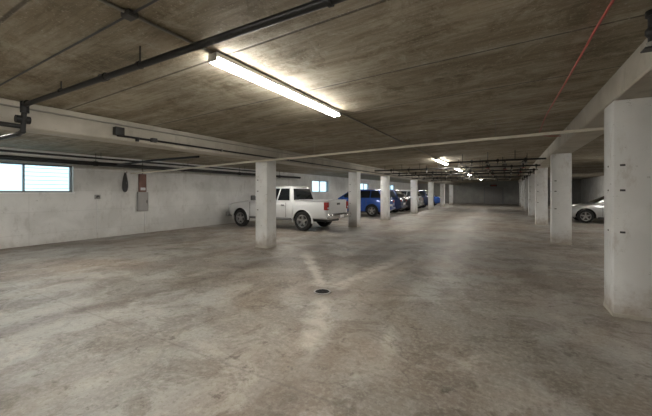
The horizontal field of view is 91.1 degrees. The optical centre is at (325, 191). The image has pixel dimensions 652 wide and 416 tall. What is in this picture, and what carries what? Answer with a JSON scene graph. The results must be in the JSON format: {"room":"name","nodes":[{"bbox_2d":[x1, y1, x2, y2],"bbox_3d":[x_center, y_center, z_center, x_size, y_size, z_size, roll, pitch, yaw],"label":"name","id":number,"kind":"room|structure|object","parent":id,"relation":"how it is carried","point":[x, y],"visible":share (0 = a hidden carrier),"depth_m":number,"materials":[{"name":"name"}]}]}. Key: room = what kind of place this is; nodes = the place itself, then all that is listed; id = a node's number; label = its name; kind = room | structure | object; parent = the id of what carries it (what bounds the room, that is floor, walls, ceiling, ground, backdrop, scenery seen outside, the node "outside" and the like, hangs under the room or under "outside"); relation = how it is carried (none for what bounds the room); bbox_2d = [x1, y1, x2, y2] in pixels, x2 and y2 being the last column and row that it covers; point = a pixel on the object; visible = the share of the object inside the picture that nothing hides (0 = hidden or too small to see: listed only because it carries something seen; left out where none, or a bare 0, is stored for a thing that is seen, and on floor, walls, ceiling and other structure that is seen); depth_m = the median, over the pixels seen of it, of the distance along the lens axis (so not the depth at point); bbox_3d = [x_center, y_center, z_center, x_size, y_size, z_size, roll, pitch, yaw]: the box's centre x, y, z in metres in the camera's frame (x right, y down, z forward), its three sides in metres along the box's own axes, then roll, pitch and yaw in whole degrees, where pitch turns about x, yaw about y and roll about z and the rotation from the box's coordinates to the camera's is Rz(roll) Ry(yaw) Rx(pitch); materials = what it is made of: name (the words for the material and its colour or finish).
{"room":"parking garage","nodes":[
{"label":"parking garage","id":0,"kind":"room"},
{"bbox_2d":[0,147,410,248],"bbox_3d":[-0.057,0.160,23.616,0.250,2.680,51.000,0,0,30],"label":"wall","id":1,"kind":"structure","parent":0,"point":[176,199],"depth_m":11.11,"materials":[{"name":"white paint"}]},
{"bbox_2d":[0,162,74,193],"bbox_3d":[-8.372,-0.380,8.874,0.190,0.840,2.330,0,0,30],"label":"window","id":2,"kind":"structure","parent":1,"relation":"in","point":[22,164],"depth_m":9.24,"materials":[{"name":"paint"}]},
{"bbox_2d":[95,195,100,237],"bbox_3d":[-7.401,0.794,10.376,0.075,1.409,0.160,0,0,30],"label":"junction box","id":3,"kind":"object","parent":1,"relation":"attached to","point":[97,197],"visible":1,"depth_m":10.38,"materials":[{"name":"grey paint"}]},
{"bbox_2d":[122,171,127,191],"bbox_3d":[-6.974,-0.357,11.126,0.159,0.727,0.161,0,0,-12],"label":"hose","id":4,"kind":"object","parent":1,"relation":"attached to","point":[125,180],"visible":1,"depth_m":11.08,"materials":[{"name":"grey rubber"}]},
{"bbox_2d":[137,160,147,232],"bbox_3d":[-6.660,0.165,11.634,0.115,2.669,0.380,0,0,30],"label":"electrical panel","id":5,"kind":"object","parent":1,"relation":"attached to","point":[142,195],"visible":0.97,"depth_m":11.61,"materials":[{"name":"grey paint"}]},
{"bbox_2d":[312,180,328,192],"bbox_3d":[-0.425,-0.380,22.848,0.190,0.840,2.380,0,0,30],"label":"window","id":6,"kind":"structure","parent":1,"relation":"in","point":[326,187],"depth_m":23.18,"materials":[{"name":"paint"}]},
{"bbox_2d":[0,203,651,415],"bbox_3d":[8.223,1.625,18.907,19.400,0.250,51.600,0,0,30],"label":"floor","id":7,"kind":"structure","parent":0,"point":[457,309],"depth_m":3.65,"materials":[{"name":"concrete"}]},
{"bbox_2d":[255,161,276,248],"bbox_3d":[-1.645,0.325,8.759,0.412,2.350,0.412,0,0,30],"label":"concrete column","id":8,"kind":"structure","parent":7,"relation":"on","point":[265,171],"depth_m":8.59,"materials":[{"name":"grey concrete"}]},
{"bbox_2d":[226,186,350,230],"bbox_3d":[-1.749,0.625,13.845,5.470,1.750,2.260,0,0,30],"label":"pickup truck","id":9,"kind":"object","parent":7,"relation":"on","point":[296,203],"visible":0.81,"depth_m":12.78,"materials":[{"name":"white paint"}]},
{"bbox_2d":[314,289,330,294],"bbox_3d":[-0.057,1.494,4.795,0.260,0.012,0.260,0,0,30],"label":"floor drain","id":10,"kind":"object","parent":7,"relation":"on","point":[317,291],"visible":1,"depth_m":4.79,"materials":[{"name":"grey paint"}]},
{"bbox_2d":[348,172,360,226],"bbox_3d":[1.232,0.325,13.818,0.412,2.350,0.412,0,0,30],"label":"concrete column","id":11,"kind":"structure","parent":7,"relation":"on","point":[354,177],"depth_m":13.65,"materials":[{"name":"grey concrete"}]},
{"bbox_2d":[338,189,394,216],"bbox_3d":[2.064,0.665,20.914,4.590,1.670,2.080,0,0,30],"label":"car","id":12,"kind":"object","parent":7,"relation":"on","point":[370,198],"visible":0.31,"depth_m":19.65,"materials":[{"name":"blue paint"}]},
{"bbox_2d":[380,176,389,219],"bbox_3d":[3.200,0.325,17.277,0.412,2.350,0.412,0,0,30],"label":"concrete column","id":13,"kind":"structure","parent":7,"relation":"on","point":[385,180],"depth_m":17.12,"materials":[{"name":"grey concrete"}]},
{"bbox_2d":[390,190,407,212],"bbox_3d":[3.498,0.665,23.435,4.590,1.670,2.080,0,0,30],"label":"car","id":14,"kind":"object","parent":7,"relation":"on","point":[400,202],"visible":0.18,"depth_m":21.93,"materials":[{"name":"blue paint"}]},
{"bbox_2d":[399,194,418,211],"bbox_3d":[5.019,0.775,25.906,4.590,1.450,2.080,0,0,30],"label":"car","id":15,"kind":"object","parent":7,"relation":"on","point":[408,198],"visible":0.19,"depth_m":24.41,"materials":[{"name":"grey paint"}]},
{"bbox_2d":[400,190,423,206],"bbox_3d":[6.069,0.665,27.955,4.590,1.670,2.080,0,0,30],"label":"car","id":16,"kind":"object","parent":7,"relation":"on","point":[406,192],"visible":0.03,"depth_m":26.73,"materials":[{"name":"silver metal"}]},
{"bbox_2d":[411,180,417,212],"bbox_3d":[6.216,0.325,22.579,0.412,2.350,0.412,0,0,30],"label":"concrete column","id":17,"kind":"structure","parent":7,"relation":"on","point":[414,183],"depth_m":22.40,"materials":[{"name":"grey concrete"}]},
{"bbox_2d":[418,190,427,207],"bbox_3d":[7.787,0.665,30.774,4.590,1.670,2.080,0,0,30],"label":"car","id":18,"kind":"object","parent":7,"relation":"on","point":[424,193],"visible":0.13,"depth_m":29.23,"materials":[{"name":"blue paint"}]},
{"bbox_2d":[428,182,433,209],"bbox_3d":[9.034,0.325,27.534,0.412,2.350,0.412,0,0,30],"label":"concrete column","id":19,"kind":"structure","parent":7,"relation":"on","point":[430,184],"depth_m":27.36,"materials":[{"name":"grey concrete"}]},
{"bbox_2d":[434,195,439,205],"bbox_3d":[10.457,0.775,35.468,4.590,1.450,2.080,0,0,30],"label":"car","id":20,"kind":"object","parent":7,"relation":"on","point":[436,198],"visible":0.12,"depth_m":33.83,"materials":[{"name":"blue paint"}]},
{"bbox_2d":[440,184,444,206],"bbox_3d":[11.802,0.325,32.402,0.412,2.350,0.412,0,0,30],"label":"concrete column","id":21,"kind":"structure","parent":7,"relation":"on","point":[442,186],"depth_m":32.24,"materials":[{"name":"grey concrete"}]},
{"bbox_2d":[449,185,452,204],"bbox_3d":[14.620,0.325,37.357,0.412,2.350,0.412,0,0,30],"label":"concrete column","id":22,"kind":"structure","parent":7,"relation":"on","point":[450,186],"depth_m":37.18,"materials":[{"name":"grey concrete"}]},
{"bbox_2d":[519,182,520,205],"bbox_3d":[21.525,0.200,35.155,0.472,2.600,0.452,0,0,30],"label":"concrete column","id":23,"kind":"structure","parent":7,"relation":"on","point":[519,182],"depth_m":35.06,"materials":[{"name":"grey concrete"}]},
{"bbox_2d":[521,180,523,207],"bbox_3d":[18.707,0.200,30.201,0.472,2.600,0.452,0,0,30],"label":"concrete column","id":24,"kind":"structure","parent":7,"relation":"on","point":[522,182],"depth_m":30.08,"materials":[{"name":"grey concrete"}]},
{"bbox_2d":[524,178,527,210],"bbox_3d":[15.790,0.200,25.072,0.472,2.600,0.452,0,0,30],"label":"concrete column","id":25,"kind":"structure","parent":7,"relation":"on","point":[526,180],"depth_m":24.93,"materials":[{"name":"grey concrete"}]},
{"bbox_2d":[528,174,534,215],"bbox_3d":[12.824,0.200,19.857,0.472,2.600,0.452,0,0,30],"label":"concrete column","id":26,"kind":"structure","parent":7,"relation":"on","point":[531,179],"depth_m":19.70,"materials":[{"name":"grey concrete"}]},
{"bbox_2d":[535,168,547,224],"bbox_3d":[9.907,0.200,14.728,0.472,2.600,0.452,0,0,30],"label":"concrete column","id":27,"kind":"structure","parent":7,"relation":"on","point":[541,175],"depth_m":14.54,"materials":[{"name":"grey concrete"}]},
{"bbox_2d":[550,153,571,244],"bbox_3d":[6.817,0.200,9.295,0.472,2.600,0.452,0,0,30],"label":"concrete column","id":28,"kind":"structure","parent":7,"relation":"on","point":[560,164],"depth_m":9.11,"materials":[{"name":"grey concrete"}]},
{"bbox_2d":[572,196,603,222],"bbox_3d":[14.088,0.775,15.456,4.590,1.450,2.080,0,0,30],"label":"car","id":29,"kind":"object","parent":7,"relation":"on","point":[593,209],"visible":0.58,"depth_m":15.37,"materials":[{"name":"silver metal"}]},
{"bbox_2d":[603,97,651,321],"bbox_3d":[3.761,0.200,3.923,0.472,2.600,0.452,0,0,30],"label":"concrete column","id":30,"kind":"structure","parent":7,"relation":"on","point":[627,122],"depth_m":3.78,"materials":[{"name":"grey concrete"}]},
{"bbox_2d":[0,0,651,183],"bbox_3d":[8.223,-1.450,18.907,19.400,0.540,51.600,0,0,30],"label":"ceiling","id":31,"kind":"structure","parent":0,"point":[414,72],"depth_m":3.52,"materials":[{"name":"grey concrete"}]},
{"bbox_2d":[0,0,158,85],"bbox_3d":[-1.357,-1.276,2.267,6.400,0.234,0.080,0,0,30],"label":"conduit","id":32,"kind":"object","parent":31,"relation":"attached to","point":[130,15],"visible":0.99,"depth_m":2.43,"materials":[{"name":"black metal"}]},
{"bbox_2d":[0,149,300,178],"bbox_3d":[-5.069,-0.980,9.268,3.975,0.390,20.900,0,0,30],"label":"drain pipe","id":33,"kind":"object","parent":31,"relation":"hanging from","point":[2,157],"visible":0.96,"depth_m":9.67,"materials":[{"name":"black metal"}]},
{"bbox_2d":[0,0,346,139],"bbox_3d":[-2.399,-1.029,-0.476,17.700,0.624,6.600,0,0,30],"label":"pipe","id":34,"kind":"object","parent":31,"relation":"hanging from","point":[23,119],"visible":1,"depth_m":2.55,"materials":[{"name":"black metal"}]},
{"bbox_2d":[0,98,459,185],"bbox_3d":[5.128,-1.020,20.667,0.440,0.340,51.000,0,0,30],"label":"concrete beam","id":35,"kind":"object","parent":31,"relation":"attached to","point":[41,123],"visible":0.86,"depth_m":5.67,"materials":[{"name":"white concrete"}]},
{"bbox_2d":[0,103,406,174],"bbox_3d":[-1.070,-1.100,9.294,0.023,0.023,24.900,0,0,30],"label":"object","id":36,"kind":"structure","parent":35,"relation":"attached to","point":[0,103],"depth_m":5.59,"materials":[{"name":"grey metal"}]},
{"bbox_2d":[113,126,450,183],"bbox_3d":[5.803,-0.955,21.307,0.100,0.190,37.220,0,0,30],"label":"conduit","id":37,"kind":"object","parent":35,"relation":"attached to","point":[119,131],"visible":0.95,"depth_m":6.37,"materials":[{"name":"black metal"}]},
{"bbox_2d":[208,52,339,116],"bbox_3d":[-0.435,-1.238,4.009,0.114,0.090,2.472,0,0,30],"label":"fluorescent light","id":38,"kind":"object","parent":31,"relation":"attached to","point":[218,59],"visible":1,"depth_m":3.54,"materials":[{"name":"white plastic"}]},
{"bbox_2d":[97,0,477,177],"bbox_3d":[6.281,-1.277,15.818,0.060,0.032,32.870,0,0,30],"label":"conduit","id":39,"kind":"object","parent":31,"relation":"attached to","point":[102,1],"visible":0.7,"depth_m":2.57,"materials":[{"name":"grey metal"}]},
{"bbox_2d":[130,117,603,173],"bbox_3d":[-1.127,-0.995,8.080,13.054,0.740,0.136,0,0,28],"label":"pipe","id":40,"kind":"object","parent":31,"relation":"hanging from","point":[596,128],"visible":0.98,"depth_m":6.47,"materials":[{"name":"metal"}]},
{"bbox_2d":[434,158,447,164],"bbox_3d":[4.737,-1.238,13.101,0.114,0.090,2.472,0,0,30],"label":"fluorescent light","id":41,"kind":"object","parent":31,"relation":"attached to","point":[435,159],"visible":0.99,"depth_m":12.76,"materials":[{"name":"white plastic"}]},
{"bbox_2d":[375,157,540,173],"bbox_3d":[5.144,-1.109,13.525,6.530,0.568,0.089,0,0,30],"label":"pipe","id":42,"kind":"object","parent":31,"relation":"hanging from","point":[535,165],"visible":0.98,"depth_m":13.25,"materials":[{"name":"black metal"}]},
{"bbox_2d":[384,162,537,176],"bbox_3d":[5.787,-1.069,14.655,6.530,0.648,0.089,0,0,30],"label":"pipe","id":43,"kind":"object","parent":31,"relation":"hanging from","point":[533,169],"visible":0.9,"depth_m":14.31,"materials":[{"name":"black metal"}]},
{"bbox_2d":[398,165,532,177],"bbox_3d":[6.973,-1.084,16.741,6.530,0.618,0.089,0,0,30],"label":"pipe","id":44,"kind":"object","parent":31,"relation":"hanging from","point":[530,172],"visible":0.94,"depth_m":16.50,"materials":[{"name":"black metal"}]},
{"bbox_2d":[412,171,529,180],"bbox_3d":[8.457,-1.059,19.349,6.530,0.668,0.089,0,0,30],"label":"pipe","id":45,"kind":"object","parent":31,"relation":"hanging from","point":[450,177],"visible":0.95,"depth_m":19.27,"materials":[{"name":"black metal"}]},
{"bbox_2d":[413,169,528,177],"bbox_3d":[7.715,-1.109,18.045,6.530,0.568,0.089,0,0,30],"label":"pipe","id":46,"kind":"object","parent":31,"relation":"hanging from","point":[487,169],"visible":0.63,"depth_m":17.93,"materials":[{"name":"black metal"}]},
{"bbox_2d":[431,175,523,181],"bbox_3d":[11.423,-1.084,24.565,6.530,0.618,0.089,0,0,30],"label":"pipe","id":47,"kind":"object","parent":31,"relation":"hanging from","point":[469,175],"visible":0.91,"depth_m":24.41,"materials":[{"name":"black metal"}]},
{"bbox_2d":[429,176,526,180],"bbox_3d":[9.940,-1.084,21.957,6.530,0.618,0.089,0,0,30],"label":"pipe","id":48,"kind":"object","parent":31,"relation":"hanging from","point":[524,177],"visible":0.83,"depth_m":21.59,"materials":[{"name":"black metal"}]},
{"bbox_2d":[457,159,528,179],"bbox_3d":[11.264,-1.151,20.916,2.400,0.482,20.500,0,0,30],"label":"pipe","id":49,"kind":"object","parent":31,"relation":"hanging from","point":[523,161],"visible":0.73,"depth_m":12.89,"materials":[{"name":"black metal"}]},
{"bbox_2d":[447,152,545,166],"bbox_3d":[5.662,-1.132,10.815,2.950,0.494,0.089,0,0,30],"label":"pipe","id":50,"kind":"object","parent":31,"relation":"hanging from","point":[525,159],"visible":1,"depth_m":10.75,"materials":[{"name":"black metal"}]},
{"bbox_2d":[539,0,614,135],"bbox_3d":[2.901,-1.344,3.418,0.507,0.068,9.811,0,0,30],"label":"conduit","id":51,"kind":"object","parent":31,"relation":"attached to","point":[612,1],"visible":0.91,"depth_m":3.07,"materials":[{"name":"red metal"}]},
{"bbox_2d":[518,38,651,182],"bbox_3d":[11.300,-1.260,17.157,0.480,0.320,51.000,0,0,30],"label":"concrete beam","id":52,"kind":"object","parent":31,"relation":"attached to","point":[633,79],"visible":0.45,"depth_m":4.20,"materials":[{"name":"white concrete"}]},
{"bbox_2d":[640,9,651,52],"bbox_3d":[2.525,-1.232,2.418,0.200,0.295,0.109,0,0,30],"label":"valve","id":53,"kind":"object","parent":52,"relation":"attached to","point":[648,14],"visible":1,"depth_m":2.44,"materials":[{"name":"black metal"}]},
{"bbox_2d":[418,180,580,204],"bbox_3d":[20.891,0.040,41.181,18.800,2.920,0.250,0,0,30],"label":"wall","id":54,"kind":"structure","parent":0,"point":[466,192],"depth_m":41.46,"materials":[{"name":"grey paint"}]},
{"bbox_2d":[484,187,502,203],"bbox_3d":[21.318,0.450,40.719,2.200,2.100,0.128,0,0,30],"label":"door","id":55,"kind":"structure","parent":54,"relation":"in","point":[492,195],"depth_m":40.73,"materials":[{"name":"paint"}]},
{"bbox_2d":[581,176,603,202],"bbox_3d":[16.502,0.040,14.198,0.250,2.920,51.000,0,0,30],"label":"wall","id":56,"kind":"structure","parent":0,"point":[591,188],"depth_m":31.75,"materials":[{"name":"white paint"}]}
]}

